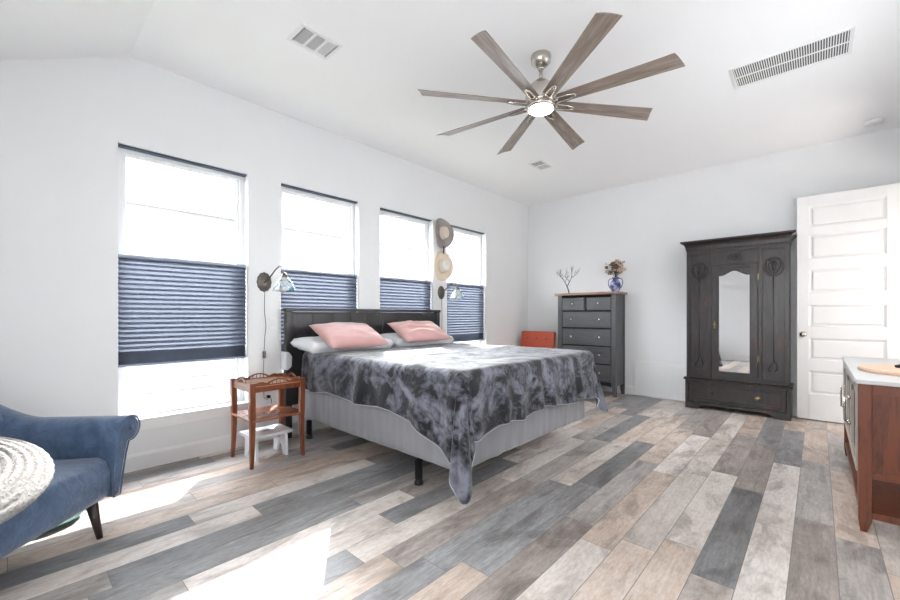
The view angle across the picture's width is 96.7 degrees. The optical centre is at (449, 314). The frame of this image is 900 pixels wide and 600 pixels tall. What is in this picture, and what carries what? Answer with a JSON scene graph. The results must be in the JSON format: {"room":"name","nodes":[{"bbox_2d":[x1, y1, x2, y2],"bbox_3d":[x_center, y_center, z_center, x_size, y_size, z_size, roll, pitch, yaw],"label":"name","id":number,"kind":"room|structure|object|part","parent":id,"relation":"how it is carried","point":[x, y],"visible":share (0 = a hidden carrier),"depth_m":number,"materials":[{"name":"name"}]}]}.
{"room":"bedroom","nodes":[
{"label":"bedroom","id":0,"kind":"room"},
{"bbox_2d":[0,56,527,454],"bbox_3d":[-1.083,-0.365,4.428,0.150,3.070,7.350,0,0,43],"label":"wall","id":1,"kind":"structure","parent":0,"point":[63,121],"depth_m":2.92,"materials":[{"name":"paint"}]},
{"bbox_2d":[118,147,247,430],"bbox_3d":[-2.133,-0.193,3.254,0.165,2.115,0.895,0,0,43],"label":"window","id":2,"kind":"structure","parent":1,"relation":"in","point":[154,417],"depth_m":3.19,"materials":[{"name":"white plastic"}]},
{"bbox_2d":[118,143,246,366],"bbox_3d":[-2.124,-0.433,3.245,0.058,1.631,0.887,0,0,43],"label":"cellular shade","id":3,"kind":"object","parent":2,"relation":"attached to","point":[170,310],"visible":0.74,"depth_m":3.19,"materials":[{"name":"blue fabric"}]},
{"bbox_3d":[-2.127,-0.434,3.249,0.044,0.024,0.887,0,0,43],"label":"rail","id":4,"kind":"part","parent":3,"relation":"part of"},
{"bbox_3d":[-2.124,0.374,3.245,0.058,0.016,0.887,0,0,43],"label":"rail","id":5,"kind":"part","parent":3,"relation":"part of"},
{"bbox_3d":[-2.114,0.818,3.236,0.114,0.095,0.895,0,0,43],"label":"sill","id":6,"kind":"part","parent":2,"relation":"part of","materials":[{"name":"white wood"}]},
{"bbox_2d":[122,419,329,472],"bbox_3d":[-1.028,1.087,4.365,0.016,0.125,7.033,0,0,43],"label":"baseboard","id":7,"kind":"structure","parent":1,"relation":"attached to","point":[152,458],"depth_m":3.19,"materials":[{"name":"white wood"}]},
{"bbox_2d":[263,392,270,405],"bbox_3d":[-1.675,0.770,3.667,0.009,0.116,0.070,0,0,43],"label":"wall outlet","id":8,"kind":"object","parent":1,"relation":"attached to","point":[265,401],"visible":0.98,"depth_m":3.66,"materials":[{"name":"white paint"}]},
{"bbox_2d":[269,317,276,328],"bbox_3d":[-1.638,0.075,3.706,0.011,0.116,0.070,0,0,43],"label":"light switch","id":9,"kind":"object","parent":1,"relation":"attached to","point":[272,320],"visible":1,"depth_m":3.70,"materials":[{"name":"white paint"}]},
{"bbox_2d":[257,266,295,399],"bbox_3d":[-1.512,0.176,3.480,0.502,1.201,0.195,0,0,43],"label":"wall sconce","id":10,"kind":"object","parent":1,"relation":"attached to","point":[283,284],"depth_m":3.54,"materials":[{"name":"grey metal"}]},
{"bbox_3d":[-1.688,-0.300,3.641,0.026,0.184,0.137,0,0,43],"label":"wall plate","id":11,"kind":"part","parent":10,"relation":"part of","materials":[{"name":"grey metal"}]},
{"bbox_3d":[-1.683,0.278,3.642,0.018,0.996,0.043,0,0,43],"label":"lamp cord","id":12,"kind":"part","parent":10,"relation":"part of","materials":[{"name":"black plastic"}]},
{"bbox_3d":[-1.532,-0.356,3.498,0.419,0.136,0.056,0,0,43],"label":"arm","id":13,"kind":"part","parent":10,"relation":"part of","materials":[{"name":"grey metal"}]},
{"bbox_3d":[-1.399,-0.259,3.376,0.183,0.118,0.183,0,0,20],"label":"lamp shade","id":14,"kind":"part","parent":10,"relation":"part of","materials":[{"name":"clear glass"}]},
{"bbox_2d":[281,186,353,404],"bbox_3d":[-1.335,-0.193,4.121,0.165,2.115,0.869,0,0,43],"label":"window","id":15,"kind":"structure","parent":1,"relation":"in","point":[350,206],"depth_m":4.36,"materials":[{"name":"white plastic"}]},
{"bbox_2d":[281,183,356,351],"bbox_3d":[-1.326,-0.433,4.112,0.058,1.631,0.861,0,0,43],"label":"cellular shade","id":16,"kind":"object","parent":15,"relation":"attached to","point":[314,289],"visible":0.44,"depth_m":4.08,"materials":[{"name":"blue fabric"}]},
{"bbox_3d":[-1.330,-0.434,4.115,0.044,0.024,0.861,0,0,43],"label":"rail","id":17,"kind":"part","parent":16,"relation":"part of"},
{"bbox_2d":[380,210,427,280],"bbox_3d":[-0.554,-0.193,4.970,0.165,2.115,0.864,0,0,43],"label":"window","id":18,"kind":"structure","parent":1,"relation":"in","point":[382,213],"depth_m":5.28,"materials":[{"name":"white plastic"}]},
{"bbox_2d":[380,208,430,312],"bbox_3d":[-0.545,-0.433,4.961,0.058,1.631,0.856,0,0,43],"label":"cellular shade","id":19,"kind":"object","parent":18,"relation":"attached to","point":[395,293],"visible":0.34,"depth_m":4.93,"materials":[{"name":"blue fabric"}]},
{"bbox_3d":[-0.723,-0.833,4.776,0.002,0.785,0.002,0,0,-33],"label":"lift cord","id":20,"kind":"part","parent":19,"relation":"part of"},
{"bbox_3d":[-0.549,-0.434,4.964,0.044,0.024,0.856,0,0,43],"label":"rail","id":21,"kind":"part","parent":19,"relation":"part of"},
{"bbox_2d":[434,252,452,280],"bbox_3d":[-0.075,-0.650,5.301,0.093,0.389,0.365,0,0,43],"label":"straw hat","id":22,"kind":"object","parent":1,"relation":"hanging from","point":[443,264],"visible":1,"depth_m":5.29,"materials":[{"name":"beige wicker"}]},
{"bbox_3d":[-0.074,-0.650,5.300,0.090,0.180,0.148,0,0,43],"label":"crown","id":23,"kind":"part","parent":22,"relation":"part of","materials":[{"name":"white wicker"}]},
{"bbox_2d":[435,218,453,248],"bbox_3d":[-0.080,-1.085,5.292,0.097,0.400,0.413,0,0,37],"label":"felt hat","id":24,"kind":"object","parent":1,"relation":"attached to","point":[444,232],"visible":1,"depth_m":5.29,"materials":[{"name":"grey fabric"}]},
{"bbox_3d":[-0.079,-1.085,5.292,0.095,0.180,0.148,0,0,37],"label":"crown","id":25,"kind":"part","parent":24,"relation":"part of","materials":[{"name":"beige fabric"}]},
{"bbox_2d":[438,282,464,298],"bbox_3d":[-0.003,-0.312,5.147,0.194,0.224,0.514,0,0,-36],"label":"wall sconce","id":26,"kind":"object","parent":1,"relation":"attached to","point":[457,294],"visible":1,"depth_m":4.99,"materials":[{"name":"white glass"}]},
{"bbox_3d":[-0.111,-0.300,5.354,0.026,0.184,0.137,0,0,43],"label":"wall plate","id":27,"kind":"part","parent":26,"relation":"part of","materials":[{"name":"grey metal"}]},
{"bbox_3d":[-0.004,-0.356,5.172,0.056,0.136,0.419,0,0,-31],"label":"arm","id":28,"kind":"part","parent":26,"relation":"part of","materials":[{"name":"grey metal"}]},
{"bbox_3d":[0.090,-0.259,5.017,0.183,0.118,0.183,0,0,36],"label":"lamp shade","id":29,"kind":"part","parent":26,"relation":"part of","materials":[{"name":"white glass"}]},
{"bbox_2d":[452,227,481,343],"bbox_3d":[0.215,-0.193,5.806,0.165,2.115,0.870,0,0,43],"label":"window","id":30,"kind":"structure","parent":1,"relation":"in","point":[479,236],"depth_m":6.12,"materials":[{"name":"white plastic"}]},
{"bbox_2d":[447,225,484,341],"bbox_3d":[0.224,-0.433,5.797,0.058,1.631,0.862,0,0,43],"label":"cellular shade","id":31,"kind":"object","parent":30,"relation":"attached to","point":[465,320],"visible":0.79,"depth_m":5.81,"materials":[{"name":"blue fabric"}]},
{"bbox_3d":[0.221,-0.434,5.801,0.044,0.024,0.862,0,0,43],"label":"rail","id":32,"kind":"part","parent":31,"relation":"part of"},
{"bbox_3d":[0.224,0.374,5.797,0.058,0.016,0.862,0,0,43],"label":"rail","id":33,"kind":"part","parent":31,"relation":"part of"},
{"bbox_2d":[0,391,899,599],"bbox_3d":[0.606,1.210,2.874,4.740,0.120,7.350,0,0,43],"label":"floor","id":34,"kind":"structure","parent":0,"point":[645,498],"depth_m":2.21,"materials":[{"name":"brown wood"}]},
{"bbox_2d":[47,510,83,531],"bbox_3d":[-2.243,1.135,2.200,0.344,0.027,0.344,0,0,43],"label":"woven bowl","id":35,"kind":"object","parent":34,"relation":"on","point":[76,516],"visible":0.19,"depth_m":2.20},
{"bbox_2d":[0,404,140,558],"bbox_3d":[-2.114,0.720,1.619,0.818,0.869,1.269,0,0,-4],"label":"accent chair","id":36,"kind":"object","parent":34,"relation":"on","point":[87,453],"visible":0.78,"depth_m":2.08,"materials":[{"name":"blue fabric"}]},
{"bbox_3d":[-2.376,0.541,1.599,0.294,0.510,1.087,0,0,-4],"label":"backrest","id":37,"kind":"part","parent":36,"relation":"part of","materials":[{"name":"blue fabric"}]},
{"bbox_2d":[0,436,54,523],"bbox_3d":[-1.932,0.646,1.485,0.647,0.262,0.634,0,0,-14],"label":"cushion","id":38,"kind":"object","parent":36,"relation":"on","point":[26,470],"visible":1,"depth_m":1.61,"materials":[{"name":"white fabric"}]},
{"bbox_3d":[-2.076,0.845,1.623,0.698,0.220,0.870,0,0,-4],"label":"seat","id":39,"kind":"part","parent":36,"relation":"part of","materials":[{"name":"blue fabric"}]},
{"bbox_3d":[-2.131,0.704,2.152,0.740,0.492,0.195,0,0,-4],"label":"arm","id":40,"kind":"part","parent":36,"relation":"part of","materials":[{"name":"blue fabric"}]},
{"bbox_3d":[-1.823,1.044,2.041,0.069,0.217,0.060,0,0,-4],"label":"leg","id":41,"kind":"part","parent":36,"relation":"part of","materials":[{"name":"brown wood"}]},
{"bbox_2d":[240,424,291,462],"bbox_3d":[-1.506,1.048,3.281,0.250,0.205,0.330,0,0,43],"label":"step stool","id":42,"kind":"object","parent":34,"relation":"on","point":[279,432],"visible":0.83,"depth_m":3.27,"materials":[{"name":"white paint"}]},
{"bbox_3d":[-1.586,1.059,3.194,0.236,0.182,0.020,0,0,43],"label":"leg","id":43,"kind":"part","parent":42,"relation":"part of","materials":[{"name":"white paint"}]},
{"bbox_3d":[-1.426,1.059,3.368,0.236,0.182,0.020,0,0,43],"label":"leg","id":44,"kind":"part","parent":42,"relation":"part of","materials":[{"name":"white paint"}]},
{"bbox_2d":[230,373,304,469],"bbox_3d":[-1.484,0.821,3.261,0.430,0.658,0.434,0,0,43],"label":"nightstand","id":45,"kind":"object","parent":34,"relation":"on","point":[280,382],"visible":0.97,"depth_m":3.22,"materials":[{"name":"brown wood"}]},
{"bbox_3d":[-1.753,0.832,3.243,0.042,0.636,0.042,0,0,43],"label":"leg","id":46,"kind":"part","parent":45,"relation":"part of","materials":[{"name":"brown wood"}]},
{"bbox_3d":[-1.619,0.516,3.115,0.360,0.048,0.010,0,0,43],"label":"gallery rail","id":47,"kind":"part","parent":45,"relation":"part of","materials":[{"name":"brown wood"}]},
{"bbox_3d":[-1.480,0.832,2.991,0.042,0.636,0.042,0,0,43],"label":"leg","id":48,"kind":"part","parent":45,"relation":"part of","materials":[{"name":"brown wood"}]},
{"bbox_3d":[-1.623,0.516,3.389,0.010,0.048,0.380,0,0,43],"label":"gallery rail","id":49,"kind":"part","parent":45,"relation":"part of","materials":[{"name":"brown wood"}]},
{"bbox_2d":[234,376,299,386],"bbox_3d":[-1.484,0.544,3.261,0.386,0.012,0.406,0,0,43],"label":"tray","id":50,"kind":"object","parent":45,"relation":"on","point":[291,382],"depth_m":3.21,"materials":[{"name":"brown wood"}]},
{"bbox_2d":[232,405,302,422],"bbox_3d":[-1.484,0.797,3.261,0.430,0.015,0.430,0,0,43],"label":"shelf","id":51,"kind":"object","parent":45,"relation":"attached to","point":[266,413],"depth_m":3.22,"materials":[{"name":"brown wood"}]},
{"bbox_3d":[-1.345,0.516,3.133,0.010,0.048,0.380,0,0,43],"label":"gallery rail","id":52,"kind":"part","parent":45,"relation":"part of","materials":[{"name":"brown wood"}]},
{"bbox_3d":[-1.488,0.832,3.531,0.042,0.636,0.042,0,0,43],"label":"leg","id":53,"kind":"part","parent":45,"relation":"part of","materials":[{"name":"brown wood"}]},
{"bbox_3d":[-1.349,0.516,3.407,0.360,0.048,0.010,0,0,43],"label":"gallery rail","id":54,"kind":"part","parent":45,"relation":"part of","materials":[{"name":"brown wood"}]},
{"bbox_3d":[-1.215,0.832,3.279,0.042,0.636,0.042,0,0,43],"label":"leg","id":55,"kind":"part","parent":45,"relation":"part of","materials":[{"name":"brown wood"}]},
{"bbox_2d":[283,308,584,485],"bbox_3d":[-0.098,0.542,3.793,2.096,1.215,2.066,0,0,43],"label":"bed","id":56,"kind":"object","parent":34,"relation":"on","point":[381,426],"visible":0.27,"depth_m":3.29,"materials":[{"name":"grey fabric"}]},
{"bbox_2d":[281,351,291,369],"bbox_3d":[-1.487,0.413,3.634,0.120,0.163,0.059,0,0,43],"label":"pouch","id":57,"kind":"object","parent":56,"relation":"hanging from","point":[286,358],"visible":1,"depth_m":3.59,"materials":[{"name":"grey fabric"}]},
{"bbox_3d":[-1.518,0.557,3.748,0.050,1.185,0.060,0,0,43],"label":"headboard post","id":58,"kind":"part","parent":56,"relation":"part of","materials":[{"name":"black wood"}]},
{"bbox_3d":[-1.316,1.067,3.739,0.064,0.166,0.064,0,0,43],"label":"leg","id":59,"kind":"part","parent":56,"relation":"part of","materials":[{"name":"black metal"}]},
{"bbox_3d":[-0.847,0.410,4.482,0.029,0.880,1.950,0,0,43],"label":"headboard","id":60,"kind":"part","parent":56,"relation":"part of","materials":[{"name":"black wood"}]},
{"bbox_3d":[-0.212,1.067,2.723,0.064,0.166,0.064,0,0,43],"label":"leg","id":61,"kind":"part","parent":56,"relation":"part of","materials":[{"name":"black wood"}]},
{"bbox_3d":[-0.171,0.557,5.212,0.050,1.185,0.060,0,0,43],"label":"headboard post","id":62,"kind":"part","parent":56,"relation":"part of","materials":[{"name":"black wood"}]},
{"bbox_2d":[301,342,608,505],"bbox_3d":[0.021,0.685,3.647,2.095,0.730,2.124,0,0,43],"label":"blanket","id":63,"kind":"object","parent":56,"relation":"on","point":[453,395],"visible":0.96,"depth_m":2.80,"materials":[{"name":"grey fabric"}]},
{"bbox_2d":[290,336,393,353],"bbox_3d":[-1.035,0.276,3.941,0.398,0.147,0.950,0,0,42],"label":"pillow","id":64,"kind":"object","parent":63,"relation":"on","point":[314,345],"visible":0.41,"depth_m":3.64,"materials":[{"name":"white fabric"}]},
{"bbox_2d":[308,322,388,348],"bbox_3d":[-0.940,0.189,3.786,0.374,0.243,0.660,0,0,40],"label":"throw pillow","id":65,"kind":"object","parent":63,"relation":"on","point":[338,335],"visible":1,"depth_m":3.66,"materials":[{"name":"pink fabric"}]},
{"bbox_2d":[380,333,453,346],"bbox_3d":[-0.392,0.277,4.641,0.398,0.152,0.900,0,0,44],"label":"pillow","id":66,"kind":"object","parent":63,"relation":"on","point":[398,341],"visible":0.34,"depth_m":4.38,"materials":[{"name":"white fabric"}]},
{"bbox_2d":[387,320,452,342],"bbox_3d":[-0.331,0.179,4.463,0.663,0.234,0.353,0,0,-44],"label":"throw pillow","id":67,"kind":"object","parent":66,"relation":"on","point":[410,331],"visible":1,"depth_m":4.34,"materials":[{"name":"pink fabric"}]},
{"bbox_2d":[520,331,557,348],"bbox_3d":[1.256,0.707,6.261,0.690,0.892,0.708,0,0,43],"label":"armchair","id":68,"kind":"object","parent":34,"relation":"on","point":[544,339],"visible":0.34,"depth_m":6.37,"materials":[{"name":"orange fabric"}]},
{"bbox_2d":[554,291,627,397],"bbox_3d":[2.092,0.410,5.981,0.970,1.479,0.405,0,0,43],"label":"dresser","id":69,"kind":"object","parent":34,"relation":"on","point":[594,322],"visible":0.8,"depth_m":5.77,"materials":[{"name":"grey paint"}]},
{"bbox_3d":[1.702,0.427,6.159,0.065,1.445,0.050,0,0,43],"label":"leg","id":70,"kind":"part","parent":69,"relation":"part of","materials":[{"name":"grey paint"}]},
{"bbox_2d":[557,268,579,292],"bbox_3d":[1.818,-0.546,6.215,0.113,0.438,0.437,0,0,-45],"label":"bare branch","id":71,"kind":"object","parent":69,"relation":"on","point":[571,268],"visible":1,"depth_m":6.19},
{"bbox_3d":[1.956,-0.163,6.117,0.349,0.179,0.328,0,0,43],"label":"drawer","id":72,"kind":"part","parent":69,"relation":"part of","materials":[{"name":"grey paint"}]},
{"bbox_3d":[2.097,0.068,5.987,0.734,0.229,0.328,0,0,43],"label":"drawer","id":73,"kind":"part","parent":69,"relation":"part of","materials":[{"name":"grey paint"}]},
{"bbox_3d":[2.097,0.323,5.987,0.734,0.229,0.328,0,0,43],"label":"drawer","id":74,"kind":"part","parent":69,"relation":"part of","materials":[{"name":"grey paint"}]},
{"bbox_3d":[2.097,0.578,5.987,0.734,0.229,0.328,0,0,43],"label":"drawer","id":75,"kind":"part","parent":69,"relation":"part of","materials":[{"name":"grey paint"}]},
{"bbox_3d":[2.239,-0.163,5.857,0.349,0.179,0.328,0,0,43],"label":"drawer","id":76,"kind":"part","parent":69,"relation":"part of","materials":[{"name":"grey paint"}]},
{"bbox_3d":[2.097,0.835,5.987,0.734,0.234,0.328,0,0,43],"label":"drawer","id":77,"kind":"part","parent":69,"relation":"part of","materials":[{"name":"grey paint"}]},
{"bbox_3d":[2.302,0.427,5.607,0.065,1.445,0.050,0,0,43],"label":"leg","id":78,"kind":"part","parent":69,"relation":"part of","materials":[{"name":"grey paint"}]},
{"bbox_2d":[608,277,622,290],"bbox_3d":[2.369,-0.433,5.729,0.145,0.208,0.164,0,0,-6],"label":"vase","id":79,"kind":"object","parent":69,"relation":"on","point":[615,285],"visible":0.89,"depth_m":5.68,"materials":[{"name":"ceramic"}]},
{"bbox_2d":[605,259,626,276],"bbox_3d":[2.379,-0.649,5.731,0.283,0.297,0.228,0,0,38],"label":"flower bouquet","id":80,"kind":"object","parent":79,"relation":"in","point":[617,268],"visible":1,"depth_m":5.69,"materials":[{"name":"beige plant"}]},
{"bbox_3d":[2.371,-0.637,5.724,0.251,0.273,0.167,0,0,43],"label":"stem","id":81,"kind":"part","parent":80,"relation":"part of","materials":[{"name":"brown plant"}]},
{"bbox_3d":[2.420,0.352,5.710,0.014,1.295,0.260,0,0,43],"label":"panel","id":82,"kind":"part","parent":69,"relation":"part of","materials":[{"name":"grey paint"}]},
{"bbox_3d":[2.512,0.427,5.835,0.065,1.445,0.050,0,0,43],"label":"leg","id":83,"kind":"part","parent":69,"relation":"part of","materials":[{"name":"grey paint"}]},
{"bbox_2d":[680,230,796,420],"bbox_3d":[3.413,0.121,4.771,1.096,2.057,0.416,0,0,43],"label":"wardrobe","id":84,"kind":"object","parent":34,"relation":"on","point":[739,287],"visible":1,"depth_m":4.62,"materials":[{"name":"black wood"}]},
{"bbox_3d":[3.049,0.093,4.905,0.098,1.087,0.019,0,0,43],"label":"carved stem","id":85,"kind":"part","parent":84,"relation":"part of","materials":[{"name":"black wood"}]},
{"bbox_2d":[690,262,707,279],"bbox_3d":[3.047,-0.535,4.899,0.187,0.218,0.031,0,0,43],"label":"flower","id":86,"kind":"object","parent":84,"relation":"on","point":[698,270],"depth_m":4.90,"materials":[{"name":"black wood"}]},
{"bbox_2d":[719,271,749,373],"bbox_3d":[3.311,0.075,4.664,0.305,1.190,0.004,0,0,43],"label":"mirror","id":87,"kind":"object","parent":84,"relation":"attached to","point":[734,286],"depth_m":4.66,"materials":[{"name":"silver mirror"}]},
{"bbox_3d":[3.299,0.053,4.652,0.314,1.236,0.017,0,0,43],"label":"door moulding","id":88,"kind":"part","parent":84,"relation":"part of","materials":[{"name":"black wood"}]},
{"bbox_3d":[3.311,0.090,4.661,0.438,1.345,0.024,0,0,43],"label":"door frame","id":89,"kind":"part","parent":84,"relation":"part of","materials":[{"name":"black wood"}]},
{"bbox_3d":[3.309,0.948,4.659,0.856,0.175,0.010,0,0,43],"label":"drawer moulding","id":90,"kind":"part","parent":84,"relation":"part of","materials":[{"name":"black wood"}]},
{"bbox_3d":[3.317,-0.006,4.668,0.976,1.558,0.026,0,0,43],"label":"frame","id":91,"kind":"part","parent":84,"relation":"part of","materials":[{"name":"black wood"}]},
{"bbox_3d":[3.413,0.947,4.772,0.926,0.227,0.298,0,0,43],"label":"drawer","id":92,"kind":"part","parent":84,"relation":"part of","materials":[{"name":"black wood"}]},
{"bbox_3d":[3.413,-0.846,4.771,1.096,0.122,0.416,0,0,43],"label":"cornice","id":93,"kind":"part","parent":84,"relation":"part of","materials":[{"name":"black wood"}]},
{"bbox_3d":[3.426,0.786,4.786,1.038,0.027,0.376,0,0,43],"label":"moulding","id":94,"kind":"part","parent":84,"relation":"part of","materials":[{"name":"black wood"}]},
{"bbox_3d":[3.571,0.093,4.424,0.098,1.087,0.019,0,0,43],"label":"carved stem","id":95,"kind":"part","parent":84,"relation":"part of","materials":[{"name":"black wood"}]},
{"bbox_2d":[763,257,783,275],"bbox_3d":[3.570,-0.535,4.418,0.187,0.218,0.031,0,0,43],"label":"flower","id":96,"kind":"object","parent":84,"relation":"on","point":[772,266],"depth_m":4.42,"materials":[{"name":"black wood"}]},
{"bbox_2d":[840,356,899,531],"bbox_3d":[2.885,0.747,2.563,0.540,0.807,1.628,0,0,43],"label":"sideboard","id":97,"kind":"object","parent":34,"relation":"on","point":[871,401],"visible":1,"depth_m":2.12,"materials":[{"name":"red wood"}]},
{"bbox_3d":[2.892,0.600,2.940,0.039,0.182,0.021,0,0,43],"label":"handle","id":98,"kind":"part","parent":97,"relation":"part of","materials":[{"name":"silver metal"}]},
{"bbox_3d":[3.058,0.607,3.084,0.020,0.476,0.496,0,0,43],"label":"door frame","id":99,"kind":"part","parent":97,"relation":"part of","materials":[{"name":"beige paint"}]},
{"bbox_3d":[3.259,0.757,3.272,0.050,0.785,0.050,0,0,43],"label":"leg","id":100,"kind":"part","parent":97,"relation":"part of","materials":[{"name":"red wood"}]},
{"bbox_3d":[2.554,0.600,2.572,0.039,0.182,0.021,0,0,43],"label":"handle","id":101,"kind":"part","parent":97,"relation":"part of","materials":[{"name":"silver metal"}]},
{"bbox_3d":[2.510,0.600,2.525,0.039,0.182,0.021,0,0,43],"label":"handle","id":102,"kind":"part","parent":97,"relation":"part of","materials":[{"name":"silver metal"}]},
{"bbox_3d":[2.719,0.607,2.716,0.020,0.476,0.496,0,0,43],"label":"door frame","id":103,"kind":"part","parent":97,"relation":"part of","materials":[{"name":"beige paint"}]},
{"bbox_3d":[2.381,0.607,2.348,0.020,0.476,0.496,0,0,43],"label":"door frame","id":104,"kind":"part","parent":97,"relation":"part of","materials":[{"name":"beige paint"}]},
{"bbox_3d":[2.210,0.757,2.132,0.050,0.785,0.050,0,0,43],"label":"leg","id":105,"kind":"part","parent":97,"relation":"part of","materials":[{"name":"red wood"}]},
{"bbox_2d":[845,442,899,525],"bbox_3d":[2.899,1.058,2.551,0.484,0.035,1.576,0,0,43],"label":"shelf","id":106,"kind":"object","parent":97,"relation":"attached to","point":[885,495],"depth_m":2.24,"materials":[{"name":"red wood"}]},
{"bbox_2d":[858,364,899,375],"bbox_3d":[2.793,0.332,2.349,0.560,0.022,0.600,0,0,43],"label":"tray","id":107,"kind":"object","parent":97,"relation":"on","point":[887,369],"visible":0.97,"depth_m":2.40,"materials":[{"name":"brown wood"}]},
{"bbox_3d":[2.367,0.613,1.970,0.400,0.495,0.019,0,0,43],"label":"panel","id":108,"kind":"part","parent":97,"relation":"part of","materials":[{"name":"red wood"}]},
{"bbox_2d":[0,0,899,205],"bbox_3d":[0.606,-1.541,2.874,4.740,1.038,7.350,0,0,43],"label":"ceiling","id":109,"kind":"structure","parent":0,"point":[366,92],"depth_m":3.06,"materials":[{"name":"paint"}]},
{"bbox_2d":[287,23,342,59],"bbox_3d":[-0.937,-1.895,2.785,0.225,0.010,0.300,0,0,43],"label":"ceiling vent","id":110,"kind":"object","parent":109,"relation":"in","point":[304,36],"visible":1,"depth_m":2.77,"materials":[{"name":"white metal"}]},
{"bbox_2d":[528,159,553,169],"bbox_3d":[1.148,-1.895,5.059,0.200,0.010,0.300,0,0,43],"label":"ceiling vent","id":111,"kind":"object","parent":109,"relation":"in","point":[541,164],"visible":1,"depth_m":5.06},
{"bbox_2d":[417,12,684,154],"bbox_3d":[0.667,-1.694,2.936,1.689,0.412,1.689,0,0,9],"label":"ceiling fan","id":112,"kind":"object","parent":109,"relation":"hanging from","point":[542,98],"visible":1,"depth_m":2.78,"materials":[{"name":"brown wood"}]},
{"bbox_3d":[0.154,-1.552,2.845,0.782,0.012,0.128,0,14,-10],"label":"blade","id":113,"kind":"part","parent":112,"relation":"part of","materials":[{"name":"brown wood"}]},
{"bbox_3d":[0.240,-1.552,3.235,0.782,0.012,0.128,0,14,35],"label":"blade","id":114,"kind":"part","parent":112,"relation":"part of","materials":[{"name":"brown wood"}]},
{"bbox_3d":[0.368,-1.552,2.509,0.128,0.012,0.782,17,10,34],"label":"blade","id":115,"kind":"part","parent":112,"relation":"part of","materials":[{"name":"brown wood"}]},
{"bbox_3d":[0.576,-1.552,3.449,0.128,0.012,0.782,-14,2,-10],"label":"blade","id":116,"kind":"part","parent":112,"relation":"part of","materials":[{"name":"brown wood"}]},
{"bbox_3d":[0.966,-1.552,3.362,0.128,0.012,0.782,-17,-10,34],"label":"blade","id":117,"kind":"part","parent":112,"relation":"part of","materials":[{"name":"brown wood"}]},
{"bbox_3d":[0.757,-1.552,2.423,0.128,0.012,0.782,14,-2,-10],"label":"blade","id":118,"kind":"part","parent":112,"relation":"part of","materials":[{"name":"brown wood"}]},
{"bbox_3d":[1.180,-1.552,3.026,0.782,0.012,0.128,0,-14,-10],"label":"blade","id":119,"kind":"part","parent":112,"relation":"part of","materials":[{"name":"brown wood"}]},
{"bbox_3d":[1.093,-1.552,2.637,0.782,0.012,0.128,0,-14,35],"label":"blade","id":120,"kind":"part","parent":112,"relation":"part of","materials":[{"name":"brown wood"}]},
{"bbox_2d":[728,26,854,89],"bbox_3d":[2.526,-1.895,2.989,0.690,0.010,0.360,0,0,43],"label":"ceiling vent","id":121,"kind":"object","parent":109,"relation":"in","point":[840,43],"visible":1,"depth_m":2.96,"materials":[{"name":"white metal"}]},
{"bbox_2d":[863,117,883,126],"bbox_3d":[4.147,-1.880,3.917,0.144,0.040,0.144,0,0,43],"label":"smoke detector","id":122,"kind":"object","parent":109,"relation":"attached to","point":[876,121],"visible":1,"depth_m":3.89,"materials":[{"name":"white paint"}]},
{"bbox_2d":[528,127,899,404],"bbox_3d":[3.098,-0.365,5.472,4.590,3.070,0.150,0,0,43],"label":"wall","id":123,"kind":"structure","parent":0,"point":[643,225],"depth_m":5.47,"materials":[{"name":"paint"}]},
{"bbox_2d":[601,385,796,415],"bbox_3d":[2.987,1.087,5.462,4.440,0.125,0.016,0,0,43],"label":"baseboard","id":124,"kind":"structure","parent":123,"relation":"attached to","point":[629,389],"depth_m":5.80,"materials":[{"name":"white wood"}]},
{"bbox_3d":[2.244,-0.365,1.265,0.150,3.070,7.200,0,0,43],"label":"wall","id":125,"kind":"structure","parent":0,"visible":0},
{"bbox_2d":[797,183,899,422],"bbox_3d":[4.176,-0.081,4.134,0.892,2.438,0.105,0,0,43],"label":"door","id":126,"kind":"structure","parent":125,"relation":"in","point":[848,242],"depth_m":4.20,"materials":[{"name":"white paint"}]},
{"bbox_3d":[3.873,0.213,4.387,0.060,0.060,0.068,0,0,43],"label":"knob","id":127,"kind":"part","parent":126,"relation":"part of","materials":[{"name":"silver metal"}]},
{"bbox_3d":[4.152,0.733,4.193,0.577,0.250,0.023,0,0,43],"label":"panel","id":128,"kind":"part","parent":126,"relation":"part of","materials":[{"name":"white paint"}]},
{"bbox_3d":[4.152,-1.075,4.193,0.577,0.225,0.023,0,0,43],"label":"panel","id":129,"kind":"part","parent":126,"relation":"part of","materials":[{"name":"white paint"}]},
{"bbox_3d":[4.152,-0.742,4.193,0.577,0.260,0.023,0,0,43],"label":"panel","id":130,"kind":"part","parent":126,"relation":"part of","materials":[{"name":"white paint"}]},
{"bbox_3d":[4.152,-0.367,4.193,0.577,0.250,0.023,0,0,43],"label":"panel","id":131,"kind":"part","parent":126,"relation":"part of","materials":[{"name":"white paint"}]},
{"bbox_3d":[4.152,0.011,4.193,0.577,0.235,0.023,0,0,43],"label":"panel","id":132,"kind":"part","parent":126,"relation":"part of","materials":[{"name":"white paint"}]},
{"bbox_3d":[4.152,0.370,4.193,0.577,0.235,0.023,0,0,43],"label":"panel","id":133,"kind":"part","parent":126,"relation":"part of","materials":[{"name":"white paint"}]},
{"label":"outside","id":134,"kind":"structure","parent":0,"visible":0},
{"bbox_2d":[126,395,229,409],"bbox_3d":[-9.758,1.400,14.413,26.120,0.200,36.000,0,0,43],"label":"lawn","id":135,"kind":"structure","parent":134,"point":[222,395],"depth_m":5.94,"materials":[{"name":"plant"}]},
{"bbox_2d":[126,157,476,407],"bbox_3d":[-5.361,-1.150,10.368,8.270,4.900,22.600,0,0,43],"label":"window panes","id":136,"kind":"structure","parent":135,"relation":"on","point":[173,213],"depth_m":6.50,"materials":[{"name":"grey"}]}
]}

